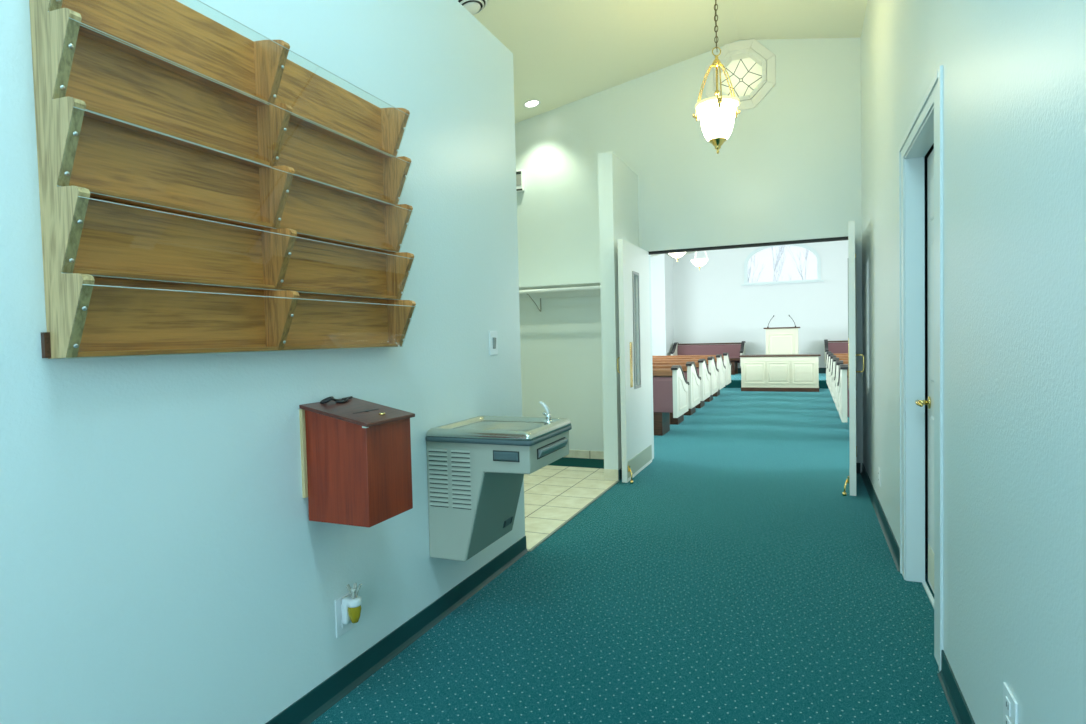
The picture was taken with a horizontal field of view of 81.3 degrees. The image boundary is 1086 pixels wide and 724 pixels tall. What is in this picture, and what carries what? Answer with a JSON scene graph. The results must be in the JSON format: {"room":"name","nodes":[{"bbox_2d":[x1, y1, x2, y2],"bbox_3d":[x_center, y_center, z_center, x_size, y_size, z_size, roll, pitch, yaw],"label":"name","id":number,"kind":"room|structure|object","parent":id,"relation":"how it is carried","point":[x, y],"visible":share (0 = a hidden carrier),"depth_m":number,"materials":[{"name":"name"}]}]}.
{"room":"house of worship","nodes":[
{"label":"house of worship","id":0,"kind":"room"},
{"bbox_2d":[0,0,524,723],"bbox_3d":[-1.233,-0.213,1.263,0.120,2.930,5.400,0,2,23],"label":"wall","id":1,"kind":"structure","parent":0,"point":[163,560],"depth_m":1.88,"materials":[{"name":"white paint"}]},
{"bbox_2d":[29,0,415,358],"bbox_3d":[-0.815,-0.505,1.937,0.136,0.945,1.261,0,2,23],"label":"rack","id":2,"kind":"object","parent":1,"relation":"attached to","point":[203,189],"visible":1,"depth_m":1.75,"materials":[{"name":"brown wood"}]},
{"bbox_2d":[69,182,271,228],"bbox_3d":[-0.965,-0.403,1.673,0.062,0.012,0.578,0,2,23],"label":"shelf","id":3,"kind":"object","parent":2,"relation":"attached to","point":[96,192],"depth_m":1.64,"materials":[{"name":"brown wood"}]},
{"bbox_2d":[78,20,266,105],"bbox_3d":[-0.974,-0.774,1.659,0.062,0.012,0.578,0,2,23],"label":"shelf","id":4,"kind":"object","parent":2,"relation":"attached to","point":[88,35],"depth_m":1.63,"materials":[{"name":"brown wood"}]},
{"bbox_2d":[73,268,274,289],"bbox_3d":[-0.960,-0.215,1.680,0.062,0.012,0.578,0,2,23],"label":"shelf","id":5,"kind":"object","parent":2,"relation":"attached to","point":[110,276],"depth_m":1.65,"materials":[{"name":"brown wood"}]},
{"bbox_2d":[84,104,269,167],"bbox_3d":[-0.969,-0.588,1.666,0.062,0.012,0.578,0,2,23],"label":"shelf","id":6,"kind":"object","parent":2,"relation":"attached to","point":[90,118],"depth_m":1.64,"materials":[{"name":"brown wood"}]},
{"bbox_2d":[77,347,276,356],"bbox_3d":[-0.956,-0.029,1.687,0.062,0.012,0.578,0,2,23],"label":"shelf","id":7,"kind":"object","parent":2,"relation":"attached to","point":[81,351],"depth_m":1.60,"materials":[{"name":"brown wood"}]},
{"bbox_2d":[277,165,392,205],"bbox_3d":[-0.734,-0.615,2.231,0.062,0.012,0.599,0,2,23],"label":"shelf","id":8,"kind":"object","parent":2,"relation":"attached to","point":[297,180],"depth_m":2.24,"materials":[{"name":"brown wood"}]},
{"bbox_2d":[279,225,394,252],"bbox_3d":[-0.729,-0.430,2.238,0.062,0.012,0.599,0,2,23],"label":"shelf","id":9,"kind":"object","parent":2,"relation":"attached to","point":[301,232],"depth_m":2.24,"materials":[{"name":"brown wood"}]},
{"bbox_2d":[281,286,395,299],"bbox_3d":[-0.725,-0.242,2.245,0.062,0.012,0.599,0,2,23],"label":"shelf","id":10,"kind":"object","parent":2,"relation":"attached to","point":[305,292],"depth_m":2.24,"materials":[{"name":"brown wood"}]},
{"bbox_2d":[283,343,397,349],"bbox_3d":[-0.720,-0.055,2.252,0.062,0.012,0.599,0,2,23],"label":"shelf","id":11,"kind":"object","parent":2,"relation":"attached to","point":[287,346],"depth_m":2.19,"materials":[{"name":"brown wood"}]},
{"bbox_2d":[290,111,391,157],"bbox_3d":[-0.738,-0.801,2.224,0.062,0.012,0.599,0,2,23],"label":"shelf","id":12,"kind":"object","parent":2,"relation":"attached to","point":[298,122],"depth_m":2.23,"materials":[{"name":"brown wood"}]},
{"bbox_2d":[335,593,352,637],"bbox_3d":[-0.722,0.918,2.296,0.010,0.137,0.085,0,2,23],"label":"outlet","id":13,"kind":"object","parent":1,"relation":"attached to","point":[341,628],"visible":0.66,"depth_m":2.27,"materials":[{"name":"white plastic"}]},
{"bbox_2d":[342,583,361,623],"bbox_3d":[-0.687,0.873,2.280,0.070,0.136,0.053,0,2,23],"label":"air freshener","id":14,"kind":"object","parent":13,"relation":"attached to","point":[351,604],"visible":1,"depth_m":2.26,"materials":[{"name":"white plastic"}]},
{"bbox_2d":[299,397,414,526],"bbox_3d":[-0.630,0.332,2.183,0.276,0.393,0.270,0,2,23],"label":"box","id":15,"kind":"object","parent":1,"relation":"attached to","point":[356,468],"visible":0.97,"depth_m":2.09,"materials":[{"name":"red wood"}]},
{"bbox_2d":[320,396,352,403],"bbox_3d":[-0.721,0.132,2.236,0.046,0.027,0.161,0,2,27],"label":"cord","id":16,"kind":"object","parent":15,"relation":"on","point":[343,400],"visible":1,"depth_m":2.21,"materials":[{"name":"black plastic"}]},
{"bbox_2d":[265,536,528,723],"bbox_3d":[-1.135,1.203,1.289,0.020,0.094,5.400,0,2,23],"label":"baseboard","id":17,"kind":"structure","parent":1,"relation":"attached to","point":[313,704],"depth_m":2.54,"materials":[{"name":"teal rubber"}]},
{"bbox_2d":[489,331,497,355],"bbox_3d":[-0.264,-0.102,3.410,0.013,0.132,0.094,0,2,23],"label":"light switch","id":18,"kind":"object","parent":1,"relation":"attached to","point":[493,337],"visible":1,"depth_m":3.40,"materials":[{"name":"white plastic"}]},
{"bbox_2d":[426,401,571,561],"bbox_3d":[-0.184,0.528,2.929,0.522,0.667,0.504,0,2,23],"label":"fountain","id":19,"kind":"object","parent":1,"relation":"attached to","point":[477,466],"visible":1,"depth_m":2.77,"materials":[{"name":"grey metal"}]},
{"bbox_2d":[428,449,448,507],"bbox_3d":[-0.461,0.512,2.785,0.094,0.255,0.003,0,2,23],"label":"vent","id":20,"kind":"object","parent":19,"relation":"attached to","point":[438,459],"depth_m":2.79,"materials":[{"name":"grey metal"}]},
{"bbox_2d":[451,450,470,509],"bbox_3d":[-0.355,0.511,2.741,0.093,0.255,0.003,0,2,23],"label":"vent","id":21,"kind":"object","parent":19,"relation":"attached to","point":[460,459],"depth_m":2.74,"materials":[{"name":"grey metal"}]},
{"bbox_2d":[598,152,638,479],"bbox_3d":[0.745,-0.404,5.959,0.130,2.870,0.902,0,2,23],"label":"wall","id":22,"kind":"structure","parent":0,"point":[617,183],"depth_m":5.56,"materials":[{"name":"white paint"}]},
{"bbox_2d":[604,469,617,480],"bbox_3d":[0.602,0.998,5.590,0.130,0.097,0.010,0,2,23],"label":"trim","id":23,"kind":"structure","parent":22,"relation":"attached to","point":[609,474],"depth_m":5.59,"materials":[{"name":"beige tile"}]},
{"bbox_2d":[619,468,621,480],"bbox_3d":[0.845,0.981,5.989,0.010,0.094,0.890,0,2,23],"label":"baseboard","id":24,"kind":"structure","parent":22,"relation":"attached to","point":[620,470],"depth_m":5.60,"materials":[{"name":"teal rubber"}]},
{"bbox_2d":[617,239,651,483],"bbox_3d":[0.860,-0.018,5.860,0.157,2.098,0.971,0,2,23],"label":"door","id":25,"kind":"structure","parent":22,"relation":"in","point":[633,261],"depth_m":5.70,"materials":[{"name":"white paint"}]},
{"bbox_2d":[311,388,955,723],"bbox_3d":[2.619,0.982,7.684,10.100,0.124,20.500,0,2,23],"label":"floor","id":26,"kind":"structure","parent":0,"point":[734,580],"depth_m":2.91,"materials":[{"name":"teal carpet"}]},
{"bbox_2d":[524,465,615,549],"bbox_3d":[-1.890,1.207,2.905,2.655,0.003,7.800,0,2,23],"label":"floor tile","id":27,"kind":"structure","parent":26,"relation":"on","point":[553,495],"depth_m":5.13,"materials":[{"name":"beige tile"}]},
{"bbox_2d":[528,480,618,551],"bbox_3d":[0.292,1.088,4.669,0.016,0.007,1.938,0,2,23],"label":"trim","id":28,"kind":"structure","parent":26,"relation":"on","point":[617,481],"depth_m":4.40,"materials":[{"name":"grey metal"}]},
{"bbox_2d":[653,365,688,435],"bbox_3d":[0.361,0.487,8.882,3.212,0.891,0.845,0,2,23],"label":"pew","id":29,"kind":"object","parent":26,"relation":"on","point":[670,386],"visible":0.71,"depth_m":8.00,"materials":[{"name":"white paint"}]},
{"bbox_2d":[653,362,700,424],"bbox_3d":[0.762,0.442,9.845,3.212,0.891,0.845,0,2,23],"label":"pew","id":30,"kind":"object","parent":26,"relation":"on","point":[691,375],"visible":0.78,"depth_m":9.00,"materials":[{"name":"white wood"}]},
{"bbox_2d":[652,359,710,414],"bbox_3d":[1.178,0.395,10.841,3.212,0.891,0.845,0,2,23],"label":"pew","id":31,"kind":"object","parent":26,"relation":"on","point":[701,365],"visible":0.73,"depth_m":10.00,"materials":[{"name":"white wood"}]},
{"bbox_2d":[652,357,718,407],"bbox_3d":[1.566,0.351,11.773,3.212,0.891,0.845,0,2,23],"label":"pew","id":32,"kind":"object","parent":26,"relation":"on","point":[711,364],"visible":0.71,"depth_m":10.98,"materials":[{"name":"white wood"}]},
{"bbox_2d":[652,354,725,401],"bbox_3d":[1.989,0.304,12.787,3.212,0.891,0.845,0,2,23],"label":"pew","id":33,"kind":"object","parent":26,"relation":"on","point":[721,367],"visible":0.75,"depth_m":12.01,"materials":[{"name":"white wood"}]},
{"bbox_2d":[652,353,731,396],"bbox_3d":[2.400,0.257,13.774,3.212,0.891,0.845,0,2,23],"label":"pew","id":34,"kind":"object","parent":26,"relation":"on","point":[726,360],"visible":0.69,"depth_m":12.99,"materials":[{"name":"white wood"}]},
{"bbox_2d":[739,354,820,391],"bbox_3d":[5.219,0.235,13.939,1.660,0.790,0.650,0,2,23],"label":"table","id":35,"kind":"object","parent":26,"relation":"on","point":[763,372],"visible":1,"depth_m":13.67,"materials":[{"name":"beige paint"}]},
{"bbox_2d":[826,351,847,384],"bbox_3d":[7.061,0.218,11.828,3.212,0.891,0.845,0,2,23],"label":"pew","id":36,"kind":"object","parent":26,"relation":"on","point":[827,352],"visible":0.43,"depth_m":12.12,"materials":[{"name":"white wood"}]},
{"bbox_2d":[827,353,847,389],"bbox_3d":[6.650,0.265,10.841,3.212,0.891,0.845,0,2,23],"label":"pew","id":37,"kind":"object","parent":26,"relation":"on","point":[829,354],"visible":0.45,"depth_m":11.09,"materials":[{"name":"white wood"}]},
{"bbox_2d":[834,361,842,411],"bbox_3d":[5.423,0.403,7.900,3.212,0.891,0.845,0,2,23],"label":"pew","id":38,"kind":"object","parent":26,"relation":"on","point":[838,363],"visible":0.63,"depth_m":8.24,"materials":[{"name":"white wood"}]},
{"bbox_2d":[829,355,847,394],"bbox_3d":[6.227,0.312,9.827,3.212,0.891,0.845,0,2,23],"label":"pew","id":39,"kind":"object","parent":26,"relation":"on","point":[831,356],"visible":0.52,"depth_m":10.17,"materials":[{"name":"white wood"}]},
{"bbox_2d":[831,357,847,402],"bbox_3d":[5.839,0.356,8.896,3.212,0.891,0.845,0,2,23],"label":"pew","id":40,"kind":"object","parent":26,"relation":"on","point":[834,360],"visible":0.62,"depth_m":9.16,"materials":[{"name":"white wood"}]},
{"bbox_2d":[837,364,848,421],"bbox_3d":[5.022,0.448,6.936,3.212,0.891,0.845,0,2,23],"label":"pew","id":41,"kind":"object","parent":26,"relation":"on","point":[843,395],"visible":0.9,"depth_m":7.18,"materials":[{"name":"white paint"}]},
{"bbox_2d":[651,254,673,355],"bbox_3d":[2.561,-1.190,17.909,2.050,3.470,1.100,0,2,23],"label":"wall","id":42,"kind":"structure","parent":0,"point":[661,265],"depth_m":17.10,"materials":[{"name":"white paint"}]},
{"bbox_2d":[473,0,866,257],"bbox_3d":[2.589,-2.699,7.686,10.100,1.060,20.800,0,2,23],"label":"ceiling","id":43,"kind":"structure","parent":0,"point":[565,52],"depth_m":5.40,"materials":[{"name":"white paint"}]},
{"bbox_2d":[457,0,487,14],"bbox_3d":[-0.525,-2.568,4.544,0.265,0.089,0.269,-1,2,18],"label":"ceiling vent","id":44,"kind":"object","parent":43,"relation":"in","point":[473,6],"visible":0.69,"depth_m":4.53,"materials":[{"name":"white plastic"}]},
{"bbox_2d":[523,99,539,107],"bbox_3d":[-0.112,-2.606,6.377,0.174,0.037,0.175,-1,2,18],"label":"recessed light","id":45,"kind":"object","parent":43,"relation":"in","point":[532,103],"visible":1,"depth_m":6.37,"materials":[{"name":"white plastic"}]},
{"bbox_2d":[669,252,685,261],"bbox_3d":[2.514,-2.403,11.848,0.380,1.053,0.379,0,2,23],"label":"pendant","id":46,"kind":"object","parent":43,"relation":"hanging from","point":[677,256],"visible":0.36,"depth_m":11.79,"materials":[{"name":"beige glass"}]},
{"bbox_2d":[691,251,708,269],"bbox_3d":[3.536,-2.563,14.287,0.380,0.964,0.379,0,2,23],"label":"pendant","id":47,"kind":"object","parent":43,"relation":"hanging from","point":[697,262],"visible":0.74,"depth_m":14.20,"materials":[{"name":"beige glass"}]},
{"bbox_2d":[692,0,739,153],"bbox_3d":[1.170,-2.176,4.318,0.324,1.480,0.327,0,2,23],"label":"pendant light","id":48,"kind":"object","parent":43,"relation":"hanging from","point":[718,113],"visible":1,"depth_m":4.28,"materials":[{"name":"beige glass"}]},
{"bbox_2d":[515,38,862,471],"bbox_3d":[1.917,-1.000,6.040,10.100,4.000,0.200,0,2,23],"label":"wall","id":49,"kind":"structure","parent":0,"point":[789,163],"depth_m":6.18,"materials":[{"name":"white paint"}]},
{"bbox_2d":[516,170,524,191],"bbox_3d":[-0.266,-1.936,6.769,0.125,0.220,0.054,0,2,23],"label":"door chime","id":50,"kind":"object","parent":49,"relation":"attached to","point":[520,187],"visible":0.58,"depth_m":6.74,"materials":[{"name":"white plastic"}]},
{"bbox_2d":[519,281,600,311],"bbox_3d":[-0.388,-0.655,6.704,2.530,0.258,0.379,0,2,23],"label":"shelf","id":51,"kind":"object","parent":49,"relation":"attached to","point":[532,292],"visible":0.53,"depth_m":6.51,"materials":[{"name":"white paint"}]},
{"bbox_2d":[564,450,603,458],"bbox_3d":[-0.278,0.976,6.934,2.530,0.081,0.010,0,2,23],"label":"trim","id":52,"kind":"structure","parent":49,"relation":"attached to","point":[572,453],"depth_m":6.63,"materials":[{"name":"beige tile"}]},
{"bbox_2d":[705,39,775,109],"bbox_3d":[1.850,-2.663,5.922,0.624,0.624,0.136,0,2,23],"label":"window","id":53,"kind":"structure","parent":49,"relation":"in","point":[744,61],"depth_m":5.91,"materials":[{"name":"white glass"}]},
{"bbox_2d":[643,231,847,251],"bbox_3d":[1.895,-0.078,5.977,1.895,2.157,0.012,0,2,23],"label":"trim","id":54,"kind":"structure","parent":49,"relation":"attached to","point":[837,233],"depth_m":5.91,"materials":[{"name":"white"}]},
{"bbox_2d":[649,236,847,254],"bbox_3d":[1.889,-1.097,5.982,1.835,0.022,0.080,0,2,23],"label":"trim","id":55,"kind":"structure","parent":49,"relation":"attached to","point":[833,238],"depth_m":5.93,"materials":[{"name":"black"}]},
{"bbox_2d":[842,221,863,495],"bbox_3d":[2.553,-0.034,5.200,0.157,2.098,0.916,0,2,26],"label":"door","id":56,"kind":"structure","parent":49,"relation":"in","point":[852,316],"depth_m":4.80,"materials":[{"name":"white paint"}]},
{"bbox_2d":[856,463,860,473],"bbox_3d":[2.813,0.947,5.643,0.039,0.094,0.012,0,2,23],"label":"baseboard","id":57,"kind":"structure","parent":49,"relation":"attached to","point":[857,464],"depth_m":5.64,"materials":[{"name":"teal rubber"}]},
{"bbox_2d":[672,240,847,367],"bbox_3d":[6.473,-1.514,16.967,10.100,4.000,0.200,0,2,23],"label":"wall","id":58,"kind":"structure","parent":0,"point":[711,304],"depth_m":17.21,"materials":[{"name":"white paint"}]},
{"bbox_2d":[738,368,825,372],"bbox_3d":[6.474,0.231,16.934,5.900,0.145,0.012,0,2,23],"label":"baseboard","id":59,"kind":"structure","parent":58,"relation":"attached to","point":[821,370],"depth_m":16.58,"materials":[{"name":"teal rubber"}]},
{"bbox_2d":[742,244,823,285],"bbox_3d":[6.357,-2.640,16.841,2.040,1.115,0.156,0,2,23],"label":"window","id":60,"kind":"structure","parent":58,"relation":"in","point":[807,247],"depth_m":16.79,"materials":[{"name":"white paint"}]},
{"bbox_2d":[731,373,825,380],"bbox_3d":[5.971,0.453,15.724,10.000,0.185,2.650,0,2,23],"label":"floor","id":61,"kind":"structure","parent":0,"point":[822,376],"depth_m":15.43,"materials":[{"name":"teal carpet"}]},
{"bbox_2d":[670,341,745,374],"bbox_3d":[4.475,-0.102,17.137,1.884,0.891,0.845,0,2,23],"label":"bench","id":62,"kind":"object","parent":61,"relation":"on","point":[734,350],"visible":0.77,"depth_m":17.29,"materials":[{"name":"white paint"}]},
{"bbox_2d":[677,344,740,356],"bbox_3d":[4.579,-0.303,17.389,1.748,0.348,0.074,0,2,23],"label":"cushion","id":63,"kind":"object","parent":62,"relation":"on","point":[733,350],"depth_m":17.37,"materials":[{"name":"red fabric"}]},
{"bbox_2d":[723,381,828,388],"bbox_3d":[5.460,0.521,14.498,10.000,0.165,0.010,0,2,23],"label":"trim","id":64,"kind":"structure","parent":61,"relation":"attached to","point":[734,384],"depth_m":14.85,"materials":[{"name":"teal carpet"}]},
{"bbox_2d":[764,327,799,353],"bbox_3d":[5.875,-0.240,15.514,0.825,1.220,0.600,0,2,23],"label":"pulpit","id":65,"kind":"object","parent":61,"relation":"on","point":[779,340],"visible":0.54,"depth_m":15.26,"materials":[{"name":"beige paint"}]},
{"bbox_2d":[824,339,847,365],"bbox_3d":[8.010,-0.132,15.662,1.884,0.891,0.845,0,2,23],"label":"bench","id":66,"kind":"object","parent":61,"relation":"on","point":[836,347],"visible":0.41,"depth_m":16.12,"materials":[{"name":"white wood"}]},
{"bbox_2d":[828,342,847,353],"bbox_3d":[8.113,-0.332,15.914,1.748,0.348,0.074,0,2,23],"label":"cushion","id":67,"kind":"object","parent":66,"relation":"on","point":[835,347],"depth_m":16.13,"materials":[{"name":"red fabric"}]},
{"bbox_2d":[925,143,933,537],"bbox_3d":[2.299,-0.109,2.669,1.111,2.450,2.200,0,2,23],"label":"wall","id":68,"kind":"structure","parent":0,"point":[932,146],"depth_m":3.81,"materials":[{"name":"grey paint"}]},
{"bbox_2d":[861,0,1085,723],"bbox_3d":[1.260,-0.735,1.744,0.085,3.818,8.250,0,2,23],"label":"wall","id":69,"kind":"structure","parent":0,"point":[1014,71],"depth_m":1.62,"materials":[{"name":"white paint"}]},
{"bbox_2d":[878,467,880,486],"bbox_3d":[2.290,0.782,4.304,0.010,0.114,0.090,0,2,23],"label":"outlet","id":70,"kind":"object","parent":69,"relation":"attached to","point":[879,470],"visible":1,"depth_m":4.28,"materials":[{"name":"white plastic"}]},
{"bbox_2d":[861,463,974,723],"bbox_3d":[1.256,1.125,1.834,0.020,0.094,8.250,0,2,23],"label":"baseboard","id":71,"kind":"structure","parent":69,"relation":"attached to","point":[961,713],"depth_m":2.27,"materials":[{"name":"teal rubber"}]},
{"bbox_2d":[899,65,942,671],"bbox_3d":[1.685,0.025,2.763,0.097,2.204,1.080,0,2,23],"label":"trim","id":72,"kind":"structure","parent":69,"relation":"attached to","point":[911,225],"depth_m":3.12,"materials":[{"name":"white paint"}]},
{"bbox_2d":[915,149,933,592],"bbox_3d":[1.730,0.068,2.764,0.100,2.093,0.790,0,2,23],"label":"door","id":73,"kind":"structure","parent":69,"relation":"in","point":[929,402],"depth_m":3.01,"materials":[{"name":"white paint"}]},
{"bbox_2d":[922,581,933,607],"bbox_3d":[1.755,1.119,2.802,0.015,0.012,0.820,0,2,23],"label":"trim","id":74,"kind":"structure","parent":69,"relation":"attached to","point":[924,583],"depth_m":3.02,"materials":[{"name":"white paint"}]},
{"bbox_2d":[1003,682,1017,723],"bbox_3d":[1.138,0.865,1.542,0.010,0.120,0.100,0,2,23],"label":"outlet","id":75,"kind":"object","parent":69,"relation":"attached to","point":[1010,706],"visible":1,"depth_m":1.53,"materials":[{"name":"white plastic"}]},
{"bbox_2d":[1005,696,1010,716],"bbox_3d":[1.135,0.841,1.542,0.003,0.034,0.034,0,2,23],"label":"socket","id":76,"kind":"object","parent":75,"relation":"attached to","point":[1007,698],"depth_m":1.54,"materials":[{"name":"white plastic"}]},
{"bbox_2d":[1005,716,1010,723],"bbox_3d":[1.136,0.889,1.544,0.003,0.034,0.034,0,2,23],"label":"socket","id":77,"kind":"object","parent":75,"relation":"attached to","point":[1007,718],"depth_m":1.54,"materials":[{"name":"white plastic"}]},
{"label":"outside","id":78,"kind":"structure","parent":0,"visible":0},
{"bbox_3d":[19.018,-0.371,45.571,120.000,0.200,61.300,0,2,23],"label":"ground","id":79,"kind":"structure","parent":78,"visible":0},
{"bbox_2d":[748,257,762,282],"bbox_3d":[11.215,-3.682,34.855,1.503,7.585,1.601,-2,2,-25],"label":"tree","id":80,"kind":"object","parent":79,"relation":"on","point":[751,257],"visible":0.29,"depth_m":34.63,"materials":[{"name":"white plant"}]},
{"bbox_2d":[771,245,784,280],"bbox_3d":[15.134,-5.040,40.556,2.261,9.693,1.360,-2,2,-21],"label":"tree","id":81,"kind":"object","parent":79,"relation":"on","point":[775,263],"visible":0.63,"depth_m":40.74,"materials":[{"name":"white plant"}]},
{"bbox_2d":[785,245,808,279],"bbox_3d":[14.046,-3.486,34.560,1.454,7.077,1.523,-1,2,8],"label":"tree","id":82,"kind":"object","parent":79,"relation":"on","point":[806,255],"visible":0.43,"depth_m":34.48,"materials":[{"name":"white plant"}]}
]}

